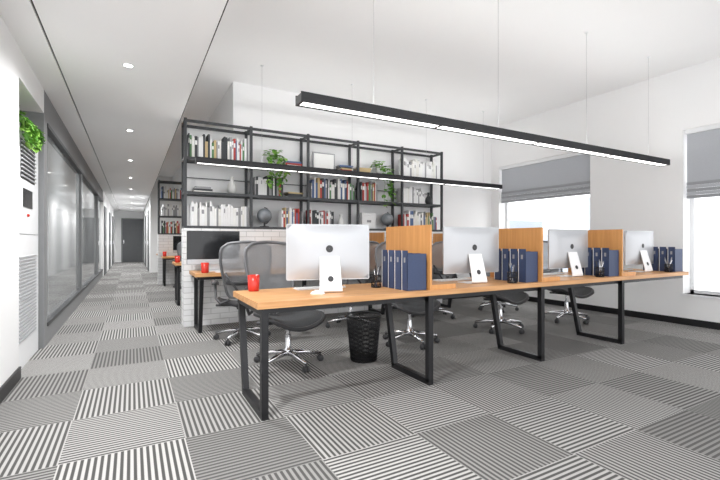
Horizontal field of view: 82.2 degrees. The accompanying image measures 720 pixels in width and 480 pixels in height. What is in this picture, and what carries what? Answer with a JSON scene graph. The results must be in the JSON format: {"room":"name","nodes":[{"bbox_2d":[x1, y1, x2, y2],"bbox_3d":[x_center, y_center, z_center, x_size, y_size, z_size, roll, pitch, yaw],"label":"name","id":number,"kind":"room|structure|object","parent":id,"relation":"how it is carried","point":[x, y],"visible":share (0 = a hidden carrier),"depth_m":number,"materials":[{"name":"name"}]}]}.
{"room":"open-plan office","nodes":[
{"label":"open-plan office","id":0,"kind":"room"},
{"bbox_2d":[0,15,113,386],"bbox_3d":[-6.907,-0.235,10.122,0.690,2.750,26.800,0,0,-29],"label":"wall","id":1,"kind":"structure","parent":0,"point":[70,197],"depth_m":4.52,"materials":[{"name":"grey paint"}]},
{"bbox_2d":[0,366,20,403],"bbox_3d":[-1.475,1.090,0.991,0.015,0.100,5.560,0,0,-29],"label":"baseboard","id":2,"kind":"structure","parent":1,"relation":"attached to","point":[5,389],"depth_m":3.13,"materials":[{"name":"black metal"}]},
{"bbox_2d":[104,206,106,274],"bbox_3d":[-8.762,-0.010,14.239,0.060,2.300,1.000,0,0,-29],"label":"door","id":3,"kind":"structure","parent":1,"relation":"in","point":[105,208],"depth_m":14.06,"materials":[{"name":"metal"}]},
{"bbox_2d":[109,212,110,268],"bbox_3d":[-10.357,-0.010,17.128,0.060,2.300,1.000,0,0,-29],"label":"door","id":4,"kind":"structure","parent":1,"relation":"in","point":[109,212],"depth_m":16.69,"materials":[{"name":"metal"}]},
{"bbox_2d":[112,216,113,264],"bbox_3d":[-11.807,-0.010,19.754,0.060,2.300,1.000,0,0,-29],"label":"door","id":5,"kind":"structure","parent":1,"relation":"in","point":[112,216],"depth_m":19.31,"materials":[{"name":"metal"}]},
{"bbox_2d":[0,0,228,211],"bbox_3d":[-6.303,-2.035,10.456,2.070,0.850,26.800,0,0,-29],"label":"ceiling","id":6,"kind":"structure","parent":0,"point":[77,50],"depth_m":3.88,"materials":[{"name":"white paint"}]},
{"bbox_2d":[122,63,133,67],"bbox_3d":[-2.119,-1.606,3.776,0.100,0.008,0.100,0,0,-29],"label":"recessed light","id":7,"kind":"object","parent":6,"relation":"in","point":[128,65],"visible":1,"depth_m":3.77,"materials":[{"name":"white"}]},
{"bbox_2d":[114,211,143,261],"bbox_3d":[-12.696,-0.610,22.347,2.370,3.500,0.200,0,0,-29],"label":"wall","id":8,"kind":"structure","parent":0,"point":[118,215],"depth_m":22.13,"materials":[{"name":"white paint"}]},
{"bbox_2d":[121,218,143,261],"bbox_3d":[-12.319,-0.040,22.378,1.060,2.360,0.110,0,0,-29],"label":"door","id":9,"kind":"structure","parent":8,"relation":"in","point":[132,230],"depth_m":22.36,"materials":[{"name":"grey paint"}]},
{"bbox_2d":[144,197,149,271],"bbox_3d":[-9.683,-0.610,18.927,0.200,3.500,8.700,0,0,-29],"label":"wall","id":10,"kind":"structure","parent":0,"point":[147,207],"depth_m":18.56,"materials":[{"name":"white paint"}]},
{"bbox_2d":[145,216,145,265],"bbox_3d":[-9.966,-0.010,19.171,0.060,2.300,1.200,0,0,-29],"label":"door","id":11,"kind":"structure","parent":10,"relation":"in","point":[145,216],"depth_m":18.89,"materials":[{"name":"metal"}]},
{"bbox_2d":[147,210,148,270],"bbox_3d":[-8.323,-0.010,16.194,0.060,2.300,1.200,0,0,-29],"label":"door","id":12,"kind":"structure","parent":10,"relation":"in","point":[148,210],"depth_m":15.67,"materials":[{"name":"metal"}]},
{"bbox_2d":[150,176,180,272],"bbox_3d":[-4.858,-0.610,16.508,6.310,3.500,0.200,0,0,-29],"label":"wall","id":13,"kind":"structure","parent":0,"point":[154,195],"depth_m":14.99,"materials":[{"name":"white paint"}]},
{"bbox_2d":[158,234,181,284],"bbox_3d":[-3.429,0.485,11.985,4.380,1.310,0.300,0,0,-29],"label":"brick wall","id":14,"kind":"structure","parent":0,"point":[165,242],"depth_m":10.90,"materials":[{"name":"white brick"}]},
{"bbox_2d":[158,180,181,234],"bbox_3d":[-3.428,-0.886,12.003,4.395,1.428,0.330,0,0,-29],"label":"bookshelf","id":15,"kind":"object","parent":14,"relation":"on","point":[159,181],"visible":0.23,"depth_m":10.92,"materials":[{"name":"black metal"}]},
{"bbox_2d":[161,186,180,198],"bbox_3d":[-4.956,-1.295,11.153,0.742,0.339,0.220,0,0,-29],"label":"books","id":16,"kind":"object","parent":15,"relation":"in","point":[174,193],"visible":0.48,"depth_m":10.99,"materials":[{"name":"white paper"}]},
{"bbox_2d":[161,204,180,215],"bbox_3d":[-4.965,-0.833,11.149,0.723,0.336,0.221,0,0,-29],"label":"books","id":17,"kind":"object","parent":15,"relation":"in","point":[172,210],"visible":0.56,"depth_m":10.99,"materials":[{"name":"white paper"}]},
{"bbox_2d":[161,221,181,232],"bbox_3d":[-4.962,-0.372,11.149,0.728,0.334,0.219,0,0,-29],"label":"books","id":18,"kind":"object","parent":15,"relation":"in","point":[168,227],"visible":0.52,"depth_m":10.99,"materials":[{"name":"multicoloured paper"}]},
{"bbox_2d":[182,228,441,326],"bbox_3d":[-0.481,0.485,6.645,4.380,1.310,0.300,0,0,-29],"label":"brick wall","id":19,"kind":"structure","parent":0,"point":[213,314],"depth_m":5.67,"materials":[{"name":"white brick"}]},
{"bbox_2d":[181,117,442,231],"bbox_3d":[-0.480,-0.903,6.663,4.395,1.463,0.330,0,0,-29],"label":"bookshelf","id":20,"kind":"object","parent":19,"relation":"on","point":[185,159],"visible":0.73,"depth_m":6.30,"materials":[{"name":"black metal"}]},
{"bbox_2d":[192,186,212,191],"bbox_3d":[-2.184,-0.704,5.716,0.264,0.078,0.202,0,0,-29],"label":"book stack","id":21,"kind":"object","parent":20,"relation":"in","point":[196,188],"visible":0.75,"depth_m":5.64,"materials":[{"name":"white paper"}]},
{"bbox_2d":[187,133,246,160],"bbox_3d":[-2.011,-1.294,5.810,0.774,0.337,0.218,0,0,-29],"label":"books","id":22,"kind":"object","parent":20,"relation":"in","point":[225,148],"visible":0.77,"depth_m":5.71,"materials":[{"name":"white paper"}]},
{"bbox_2d":[190,201,248,226],"bbox_3d":[-1.978,-0.374,5.827,0.770,0.338,0.216,0,0,-29],"label":"books","id":23,"kind":"object","parent":20,"relation":"in","point":[226,215],"visible":0.86,"depth_m":5.72,"materials":[{"name":"white paper"}]},
{"bbox_2d":[227,177,236,192],"bbox_3d":[-1.829,-0.790,5.901,0.140,0.250,0.140,0,0,-29],"label":"ceramic vase","id":24,"kind":"object","parent":20,"relation":"in","point":[231,187],"visible":0.87,"depth_m":5.86,"materials":[{"name":"white ceramic"}]},
{"bbox_2d":[257,207,271,226],"bbox_3d":[-1.418,-0.354,6.128,0.217,0.297,0.217,0,0,-14],"label":"desk globe","id":25,"kind":"object","parent":20,"relation":"in","point":[264,215],"visible":0.9,"depth_m":6.06,"materials":[{"name":"plastic"}]},
{"bbox_2d":[253,176,282,195],"bbox_3d":[-1.385,-0.814,6.156,0.425,0.297,0.219,0,0,-29],"label":"books","id":26,"kind":"object","parent":20,"relation":"in","point":[260,187],"visible":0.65,"depth_m":6.04,"materials":[{"name":"white paper"}]},
{"bbox_2d":[263,149,290,195],"bbox_3d":[-1.260,-1.006,6.141,0.398,0.724,0.408,0,0,-29],"label":"pothos","id":27,"kind":"object","parent":20,"relation":"on","point":[274,159],"visible":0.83,"depth_m":6.04,"materials":[{"name":"plant"}]},
{"bbox_2d":[278,208,302,226],"bbox_3d":[-1.071,-0.354,6.325,0.339,0.298,0.212,0,0,-29],"label":"books","id":28,"kind":"object","parent":20,"relation":"in","point":[286,215],"visible":0.76,"depth_m":6.23,"materials":[{"name":"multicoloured paper"}]},
{"bbox_2d":[283,161,301,165],"bbox_3d":[-1.046,-1.167,6.344,0.268,0.083,0.204,0,0,-29],"label":"book stack","id":29,"kind":"object","parent":20,"relation":"in","point":[295,163],"visible":0.52,"depth_m":6.26,"materials":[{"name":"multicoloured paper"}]},
{"bbox_2d":[283,192,302,196],"bbox_3d":[-1.029,-0.702,6.354,0.271,0.075,0.204,0,0,-29],"label":"book stack","id":30,"kind":"object","parent":20,"relation":"in","point":[292,194],"visible":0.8,"depth_m":6.28,"materials":[{"name":"white paper"}]},
{"bbox_2d":[306,210,333,223],"bbox_3d":[-0.648,-0.344,6.562,0.408,0.278,0.218,0,0,-29],"label":"books","id":31,"kind":"object","parent":20,"relation":"in","point":[321,217],"visible":0.73,"depth_m":6.47,"materials":[{"name":"white paper"}]},
{"bbox_2d":[312,152,334,168],"bbox_3d":[-0.575,-1.260,6.545,0.380,0.270,0.024,0,0,-29],"label":"picture frame","id":32,"kind":"object","parent":20,"relation":"in","point":[319,160],"visible":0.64,"depth_m":6.53,"materials":[{"name":"white paper"}]},
{"bbox_2d":[306,177,353,199],"bbox_3d":[-0.477,-0.833,6.655,0.757,0.335,0.215,0,0,-29],"label":"books","id":33,"kind":"object","parent":20,"relation":"in","point":[338,188],"visible":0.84,"depth_m":6.55,"materials":[{"name":"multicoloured paper"}]},
{"bbox_2d":[337,215,343,223],"bbox_3d":[-0.315,-0.318,6.737,0.126,0.225,0.126,0,0,-29],"label":"ceramic vase","id":34,"kind":"object","parent":20,"relation":"in","point":[340,220],"visible":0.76,"depth_m":6.70,"materials":[{"name":"white ceramic"}]},
{"bbox_2d":[336,165,352,170],"bbox_3d":[-0.259,-1.176,6.779,0.252,0.102,0.198,0,0,-29],"label":"book stack","id":35,"kind":"object","parent":20,"relation":"in","point":[339,167],"visible":0.67,"depth_m":6.70,"materials":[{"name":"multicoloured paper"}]},
{"bbox_2d":[353,167,370,171],"bbox_3d":[0.030,-1.170,6.939,0.281,0.090,0.200,0,0,-29],"label":"book stack","id":36,"kind":"object","parent":20,"relation":"in","point":[354,169],"visible":0.54,"depth_m":6.87,"materials":[{"name":"white paper"}]},
{"bbox_2d":[356,213,375,228],"bbox_3d":[0.101,-0.335,6.976,0.268,0.260,0.212,0,0,-29],"label":"storage box","id":37,"kind":"object","parent":20,"relation":"in","point":[369,219],"visible":0.94,"depth_m":6.89,"materials":[{"name":"white cardboard"}]},
{"bbox_2d":[356,181,376,200],"bbox_3d":[0.101,-0.834,6.976,0.319,0.337,0.218,0,0,-29],"label":"books","id":38,"kind":"object","parent":20,"relation":"in","point":[367,190],"visible":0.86,"depth_m":6.88,"materials":[{"name":"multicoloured paper"}]},
{"bbox_2d":[370,160,395,206],"bbox_3d":[0.371,-0.964,7.042,0.410,0.842,0.422,0,0,-29],"label":"pothos","id":39,"kind":"object","parent":20,"relation":"on","point":[378,169],"visible":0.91,"depth_m":6.96,"materials":[{"name":"plant"}]},
{"bbox_2d":[381,212,392,228],"bbox_3d":[0.473,-0.354,7.172,0.217,0.297,0.217,0,0,-14],"label":"desk globe","id":40,"kind":"object","parent":20,"relation":"in","point":[386,219],"visible":0.85,"depth_m":7.10,"materials":[{"name":"plastic"}]},
{"bbox_2d":[398,187,423,203],"bbox_3d":[0.906,-0.813,7.415,0.454,0.296,0.210,0,0,-29],"label":"books","id":41,"kind":"object","parent":20,"relation":"in","point":[410,195],"visible":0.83,"depth_m":7.32,"materials":[{"name":"white paper"}]},
{"bbox_2d":[398,158,436,178],"bbox_3d":[1.036,-1.293,7.493,0.737,0.335,0.221,0,0,-29],"label":"books","id":42,"kind":"object","parent":20,"relation":"in","point":[414,168],"visible":0.73,"depth_m":7.37,"materials":[{"name":"white paper"}]},
{"bbox_2d":[398,211,436,229],"bbox_3d":[1.029,-0.373,7.489,0.741,0.336,0.220,0,0,-29],"label":"books","id":43,"kind":"object","parent":20,"relation":"in","point":[410,218],"visible":0.77,"depth_m":7.37,"materials":[{"name":"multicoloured paper"}]},
{"bbox_2d":[425,192,431,203],"bbox_3d":[1.261,-0.777,7.607,0.126,0.225,0.126,0,0,-29],"label":"ceramic vase","id":44,"kind":"object","parent":20,"relation":"in","point":[428,200],"visible":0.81,"depth_m":7.57,"materials":[{"name":"ceramic"}]},
{"bbox_2d":[173,81,490,189],"bbox_3d":[-1.952,-2.035,12.030,5.590,0.850,10.450,0,0,-29],"label":"wall","id":45,"kind":"structure","parent":0,"point":[247,105],"depth_m":6.91,"materials":[{"name":"white paint"}]},
{"bbox_2d":[295,31,669,165],"bbox_3d":[1.805,-1.680,4.252,5.150,1.360,0.120,0,0,-29],"label":"linear pendant light","id":46,"kind":"object","parent":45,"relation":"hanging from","point":[310,100],"visible":1,"depth_m":3.70,"materials":[{"name":"black metal"}]},
{"bbox_2d":[187,128,490,277],"bbox_3d":[0.111,-0.235,7.269,5.980,2.750,0.120,0,0,-29],"label":"wall","id":47,"kind":"structure","parent":0,"point":[462,206],"depth_m":7.00,"materials":[{"name":"white paint"}]},
{"bbox_2d":[442,296,479,299],"bbox_3d":[2.050,1.095,8.262,1.595,0.090,0.015,0,0,-29],"label":"baseboard","id":48,"kind":"structure","parent":47,"relation":"attached to","point":[468,296],"depth_m":8.26,"materials":[{"name":"black metal"}]},
{"bbox_2d":[0,262,719,479],"bbox_3d":[-3.605,1.190,12.117,8.400,0.100,27.100,0,0,-29],"label":"floor","id":49,"kind":"structure","parent":0,"point":[123,390],"depth_m":2.95,"materials":[{"name":"carpet"}]},
{"bbox_2d":[19,129,37,368],"bbox_3d":[-3.288,0.080,3.805,0.400,2.120,1.000,0,0,-29],"label":"air conditioner","id":50,"kind":"object","parent":49,"relation":"on","point":[28,159],"visible":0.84,"depth_m":3.88,"materials":[{"name":"plastic"}]},
{"bbox_2d":[19,105,45,152],"bbox_3d":[-3.219,-1.054,3.809,0.478,0.478,0.812,0,0,-29],"label":"ivy","id":51,"kind":"object","parent":50,"relation":"on","point":[33,136],"visible":0.63,"depth_m":3.75,"materials":[{"name":"plant"}]},
{"bbox_2d":[161,256,174,285],"bbox_3d":[-3.216,0.765,11.475,4.140,0.750,0.600,0,0,-29],"label":"desk","id":52,"kind":"object","parent":49,"relation":"on","point":[165,258],"visible":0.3,"depth_m":10.36,"materials":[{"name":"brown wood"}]},
{"bbox_2d":[173,236,181,252],"bbox_3d":[-4.540,0.130,10.810,0.650,0.520,0.195,0,0,-29],"label":"desktop monitor","id":53,"kind":"object","parent":52,"relation":"on","point":[176,239],"visible":0.22,"depth_m":10.67,"materials":[{"name":"silver metal"}]},
{"bbox_2d":[172,261,181,305],"bbox_3d":[-1.585,0.765,8.520,4.140,0.750,0.650,0,0,-29],"label":"desk","id":54,"kind":"object","parent":49,"relation":"on","point":[177,266],"visible":0.24,"depth_m":7.28,"materials":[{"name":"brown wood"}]},
{"bbox_2d":[175,256,179,262],"bbox_3d":[-3.304,0.328,7.470,0.092,0.125,0.116,0,0,-41],"label":"coffee mug","id":55,"kind":"object","parent":54,"relation":"on","point":[177,258],"visible":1,"depth_m":7.42,"materials":[{"name":"red ceramic"}]},
{"bbox_2d":[172,242,181,288],"bbox_3d":[-4.189,0.567,10.072,0.705,1.144,0.753,0,0,-29],"label":"office chair","id":56,"kind":"object","parent":49,"relation":"on","point":[179,245],"visible":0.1,"depth_m":9.71,"materials":[{"name":"metal"}]},
{"bbox_2d":[211,241,270,345],"bbox_3d":[-1.341,0.567,4.757,0.705,1.144,0.753,0,0,-21],"label":"office chair","id":57,"kind":"object","parent":49,"relation":"on","point":[231,261],"visible":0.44,"depth_m":4.43,"materials":[{"name":"fabric"}]},
{"bbox_2d":[243,241,325,372],"bbox_3d":[-0.690,0.567,3.841,0.705,1.144,0.753,0,0,-41],"label":"office chair","id":58,"kind":"object","parent":49,"relation":"on","point":[266,259],"visible":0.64,"depth_m":3.94,"materials":[{"name":"fabric"}]},
{"bbox_2d":[189,270,454,332],"bbox_3d":[0.274,0.765,6.497,5.440,0.750,0.610,0,0,-29],"label":"desk","id":59,"kind":"object","parent":49,"relation":"on","point":[198,315],"visible":0.32,"depth_m":5.11,"materials":[{"name":"brown wood"}]},
{"bbox_2d":[201,263,208,272],"bbox_3d":[-1.886,0.328,5.053,0.092,0.125,0.116,0,0,33],"label":"coffee mug","id":60,"kind":"object","parent":59,"relation":"on","point":[204,266],"visible":0.98,"depth_m":5.01,"materials":[{"name":"red ceramic"}]},
{"bbox_2d":[187,231,239,271],"bbox_3d":[-1.905,0.130,5.376,0.650,0.520,0.195,0,0,-25],"label":"desktop monitor","id":61,"kind":"object","parent":59,"relation":"on","point":[202,246],"visible":0.78,"depth_m":5.33,"materials":[{"name":"silver metal"}]},
{"bbox_2d":[369,232,383,243],"bbox_3d":[0.351,0.130,6.533,0.270,0.520,0.500,0,0,-29],"label":"panel","id":62,"kind":"object","parent":59,"relation":"on","point":[378,237],"visible":0.09,"depth_m":6.40,"materials":[{"name":"orange wood"}]},
{"bbox_2d":[433,233,442,243],"bbox_3d":[1.533,0.130,7.186,0.270,0.520,0.500,0,0,-29],"label":"panel","id":63,"kind":"object","parent":59,"relation":"on","point":[436,237],"visible":0.12,"depth_m":7.23,"materials":[{"name":"orange wood"}]},
{"bbox_2d":[325,241,378,331],"bbox_3d":[-0.105,0.567,5.474,0.705,1.144,0.753,0,0,-35],"label":"office chair","id":64,"kind":"object","parent":49,"relation":"on","point":[372,244],"visible":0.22,"depth_m":5.26,"materials":[{"name":"metal"}]},
{"bbox_2d":[346,311,381,362],"bbox_3d":[0.035,0.921,3.971,0.348,0.438,0.348,0,0,-29],"label":"wastebasket","id":65,"kind":"object","parent":49,"relation":"on","point":[354,332],"visible":1,"depth_m":3.87,"materials":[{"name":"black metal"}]},
{"bbox_2d":[375,241,440,349],"bbox_3d":[0.541,0.567,4.659,0.705,1.144,0.753,0,0,-21],"label":"office chair","id":66,"kind":"object","parent":49,"relation":"on","point":[417,308],"visible":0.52,"depth_m":4.59,"materials":[{"name":"fabric"}]},
{"bbox_2d":[411,241,456,320],"bbox_3d":[1.106,0.567,6.165,0.705,1.144,0.753,0,0,-25],"label":"office chair","id":67,"kind":"object","parent":49,"relation":"on","point":[437,247],"visible":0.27,"depth_m":5.83,"materials":[{"name":"fabric"}]},
{"bbox_2d":[233,268,688,420],"bbox_3d":[1.595,0.765,4.239,5.510,0.750,0.720,0,0,-29],"label":"desk","id":68,"kind":"object","parent":49,"relation":"on","point":[264,302],"visible":0.96,"depth_m":3.29,"materials":[{"name":"brown wood"}]},
{"bbox_2d":[248,275,259,291],"bbox_3d":[-0.831,0.328,3.232,0.092,0.125,0.116,0,0,-7],"label":"coffee mug","id":69,"kind":"object","parent":68,"relation":"on","point":[253,280],"visible":1,"depth_m":3.18,"materials":[{"name":"red ceramic"}]},
{"bbox_2d":[310,290,324,293],"bbox_3d":[-0.312,0.378,3.049,0.110,0.025,0.060,0,0,1],"label":"computer mouse","id":70,"kind":"object","parent":68,"relation":"on","point":[316,291],"visible":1,"depth_m":3.03,"materials":[{"name":"white plastic"}]},
{"bbox_2d":[293,286,345,289],"bbox_3d":[-0.332,0.385,3.415,0.420,0.011,0.120,0,0,-29],"label":"keyboard","id":71,"kind":"object","parent":68,"relation":"on","point":[312,287],"visible":0.56,"depth_m":3.35,"materials":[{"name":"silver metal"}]},
{"bbox_2d":[286,224,368,292],"bbox_3d":[-0.241,0.130,3.194,0.650,0.520,0.195,0,0,-14],"label":"desktop monitor","id":72,"kind":"object","parent":68,"relation":"on","point":[329,254],"visible":1,"depth_m":3.15,"materials":[{"name":"silver metal"}]},
{"bbox_2d":[371,266,380,287],"bbox_3d":[0.136,0.297,3.479,0.090,0.185,0.090,0,0,-29],"label":"pen holder","id":73,"kind":"object","parent":68,"relation":"on","point":[375,275],"visible":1,"depth_m":3.46,"materials":[{"name":"black metal"}]},
{"bbox_2d":[382,250,425,290],"bbox_3d":[0.358,0.233,3.416,0.188,0.315,0.382,0,0,-29],"label":"files","id":74,"kind":"object","parent":68,"relation":"on","point":[405,271],"visible":1,"depth_m":3.28,"materials":[{"name":"blue paper"}]},
{"bbox_2d":[386,225,455,289],"bbox_3d":[0.517,0.130,3.626,0.270,0.520,0.650,0,0,-29],"label":"panel","id":75,"kind":"object","parent":68,"relation":"on","point":[416,238],"visible":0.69,"depth_m":3.43,"materials":[{"name":"orange wood"}]},
{"bbox_2d":[433,278,471,281],"bbox_3d":[0.929,0.385,4.111,0.420,0.011,0.120,0,0,-29],"label":"keyboard","id":76,"kind":"object","parent":68,"relation":"on","point":[452,279],"visible":0.98,"depth_m":4.07,"materials":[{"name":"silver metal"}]},
{"bbox_2d":[443,227,498,283],"bbox_3d":[1.054,0.130,3.863,0.650,0.520,0.195,0,0,-25],"label":"desktop monitor","id":77,"kind":"object","parent":68,"relation":"on","point":[473,250],"visible":1,"depth_m":3.81,"materials":[{"name":"silver metal"}]},
{"bbox_2d":[507,263,516,282],"bbox_3d":[1.412,0.295,3.835,0.090,0.189,0.090,0,0,-29],"label":"pen holder","id":78,"kind":"object","parent":68,"relation":"on","point":[512,270],"visible":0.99,"depth_m":3.82,"materials":[{"name":"black metal"}]},
{"bbox_2d":[494,248,537,282],"bbox_3d":[1.531,0.233,4.064,0.189,0.315,0.384,0,0,-29],"label":"files","id":79,"kind":"object","parent":68,"relation":"on","point":[526,262],"visible":0.84,"depth_m":3.94,"materials":[{"name":"blue paper"}]},
{"bbox_2d":[490,227,559,281],"bbox_3d":[1.690,0.130,4.274,0.270,0.520,0.650,0,0,-29],"label":"panel","id":80,"kind":"object","parent":68,"relation":"on","point":[530,239],"visible":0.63,"depth_m":4.07,"materials":[{"name":"orange wood"}]},
{"bbox_2d":[543,273,563,274],"bbox_3d":[2.190,0.385,4.807,0.420,0.011,0.120,0,0,-29],"label":"keyboard","id":81,"kind":"object","parent":68,"relation":"on","point":[543,273],"visible":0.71,"depth_m":4.82,"materials":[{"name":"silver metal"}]},
{"bbox_2d":[548,229,587,276],"bbox_3d":[2.315,0.130,4.559,0.650,0.520,0.195,0,0,-27],"label":"desktop monitor","id":82,"kind":"object","parent":68,"relation":"on","point":[567,248],"visible":1,"depth_m":4.50,"materials":[{"name":"silver metal"}]},
{"bbox_2d":[595,260,603,276],"bbox_3d":[2.606,0.296,4.488,0.090,0.188,0.090,0,0,-29],"label":"pen holder","id":83,"kind":"object","parent":68,"relation":"on","point":[600,267],"visible":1,"depth_m":4.48,"materials":[{"name":"black metal"}]},
{"bbox_2d":[582,248,618,276],"bbox_3d":[2.705,0.233,4.711,0.185,0.315,0.379,0,0,-29],"label":"files","id":84,"kind":"object","parent":68,"relation":"on","point":[610,258],"visible":0.7,"depth_m":4.58,"materials":[{"name":"blue cardboard"}]},
{"bbox_2d":[568,229,635,275],"bbox_3d":[2.863,0.130,4.922,0.270,0.520,0.650,0,0,-29],"label":"panel","id":85,"kind":"object","parent":68,"relation":"on","point":[612,239],"visible":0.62,"depth_m":4.69,"materials":[{"name":"orange wood"}]},
{"bbox_2d":[624,230,653,271],"bbox_3d":[3.567,0.130,5.250,0.650,0.520,0.195,0,0,-29],"label":"desktop monitor","id":86,"kind":"object","parent":68,"relation":"on","point":[638,245],"visible":1,"depth_m":5.18,"materials":[{"name":"silver metal"}]},
{"bbox_2d":[643,247,682,271],"bbox_3d":[3.966,0.233,5.420,0.184,0.315,0.382,0,0,-29],"label":"files","id":87,"kind":"object","parent":68,"relation":"on","point":[660,253],"visible":0.61,"depth_m":5.30,"materials":[{"name":"blue cardboard"}]},
{"bbox_2d":[664,257,672,271],"bbox_3d":[3.862,0.296,5.170,0.090,0.188,0.090,0,0,-29],"label":"pen holder","id":88,"kind":"object","parent":68,"relation":"on","point":[668,267],"visible":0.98,"depth_m":5.16,"materials":[{"name":"black metal"}]},
{"bbox_2d":[478,301,518,312],"bbox_3d":[2.293,0.567,6.820,0.705,1.144,0.753,0,0,-34],"label":"office chair","id":89,"kind":"object","parent":49,"relation":"on","point":[485,303],"visible":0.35,"depth_m":6.78,"materials":[{"name":"metal"}]},
{"bbox_2d":[469,272,528,333],"bbox_3d":[1.785,0.567,5.346,0.705,1.144,0.753,0,0,-35],"label":"office chair","id":90,"kind":"object","parent":49,"relation":"on","point":[516,298],"visible":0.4,"depth_m":5.25,"materials":[{"name":"metal"}]},
{"bbox_2d":[543,241,593,324],"bbox_3d":[2.944,0.567,5.951,0.705,1.144,0.753,0,0,-24],"label":"office chair","id":91,"kind":"object","parent":49,"relation":"on","point":[580,292],"visible":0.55,"depth_m":5.89,"materials":[{"name":"metal"}]},
{"bbox_2d":[158,0,719,176],"bbox_3d":[-0.476,-2.410,8.590,6.330,0.100,17.900,0,0,-29],"label":"ceiling","id":92,"kind":"structure","parent":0,"point":[510,61],"depth_m":5.14,"materials":[{"name":"white paint"}]},
{"bbox_2d":[195,65,502,189],"bbox_3d":[0.283,-1.665,6.439,5.340,1.390,0.120,0,0,-29],"label":"linear pendant light","id":93,"kind":"object","parent":92,"relation":"hanging from","point":[198,160],"visible":1,"depth_m":6.03,"materials":[{"name":"black metal"}]},
{"bbox_2d":[491,57,719,322],"bbox_3d":[2.155,-0.610,10.042,0.280,3.500,17.900,0,0,-29],"label":"wall","id":94,"kind":"structure","parent":0,"point":[625,195],"depth_m":6.11,"materials":[{"name":"white paint"}]},
{"bbox_2d":[506,203,508,228],"bbox_3d":[3.421,-0.388,7.697,0.270,2.265,1.970,0,0,-29],"label":"window","id":95,"kind":"structure","parent":94,"relation":"in","point":[507,204],"depth_m":8.56,"materials":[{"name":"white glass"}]},
{"bbox_2d":[500,152,589,202],"bbox_3d":[3.377,-1.150,7.673,0.070,0.740,1.910,0,0,-29],"label":"blind","id":96,"kind":"object","parent":94,"relation":"attached to","point":[570,172],"visible":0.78,"depth_m":7.56,"materials":[{"name":"fabric"}]},
{"bbox_2d":[527,296,719,329],"bbox_3d":[4.551,1.095,5.397,0.015,0.090,7.450,0,0,-29],"label":"baseboard","id":97,"kind":"structure","parent":94,"relation":"attached to","point":[678,320],"depth_m":6.07,"materials":[{"name":"black metal"}]},
{"bbox_2d":[681,188,719,298],"bbox_3d":[5.091,-0.388,4.672,0.270,2.265,2.400,0,0,-29],"label":"window","id":98,"kind":"structure","parent":94,"relation":"in","point":[693,290],"depth_m":5.71,"materials":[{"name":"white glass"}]},
{"bbox_2d":[685,123,719,198],"bbox_3d":[5.047,-1.050,4.648,0.070,0.940,2.340,0,0,-29],"label":"blind","id":99,"kind":"object","parent":94,"relation":"attached to","point":[703,143],"visible":1,"depth_m":5.49,"materials":[{"name":"fabric"}]},
{"label":"outside","id":100,"kind":"structure","parent":0,"visible":0},
{"bbox_2d":[589,197,589,229],"bbox_3d":[30.444,4.140,45.362,8.050,18.000,6.000,0,0,-29],"label":"building","id":101,"kind":"structure","parent":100,"point":[589,197],"depth_m":45.99,"materials":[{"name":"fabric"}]},
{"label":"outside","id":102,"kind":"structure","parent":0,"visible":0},
{"bbox_2d":[543,234,567,271],"bbox_3d":[26.577,6.140,52.366,8.050,14.000,6.000,0,0,-29],"label":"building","id":103,"kind":"structure","parent":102,"point":[545,236],"depth_m":50.70,"materials":[{"name":"white"}]},
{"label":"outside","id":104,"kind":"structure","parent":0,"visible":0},
{"bbox_2d":[509,220,542,227],"bbox_3d":[21.745,5.140,61.120,8.050,16.000,6.000,0,0,-29],"label":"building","id":105,"kind":"structure","parent":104,"point":[512,223],"depth_m":58.67,"materials":[{"name":"white"}]}
]}

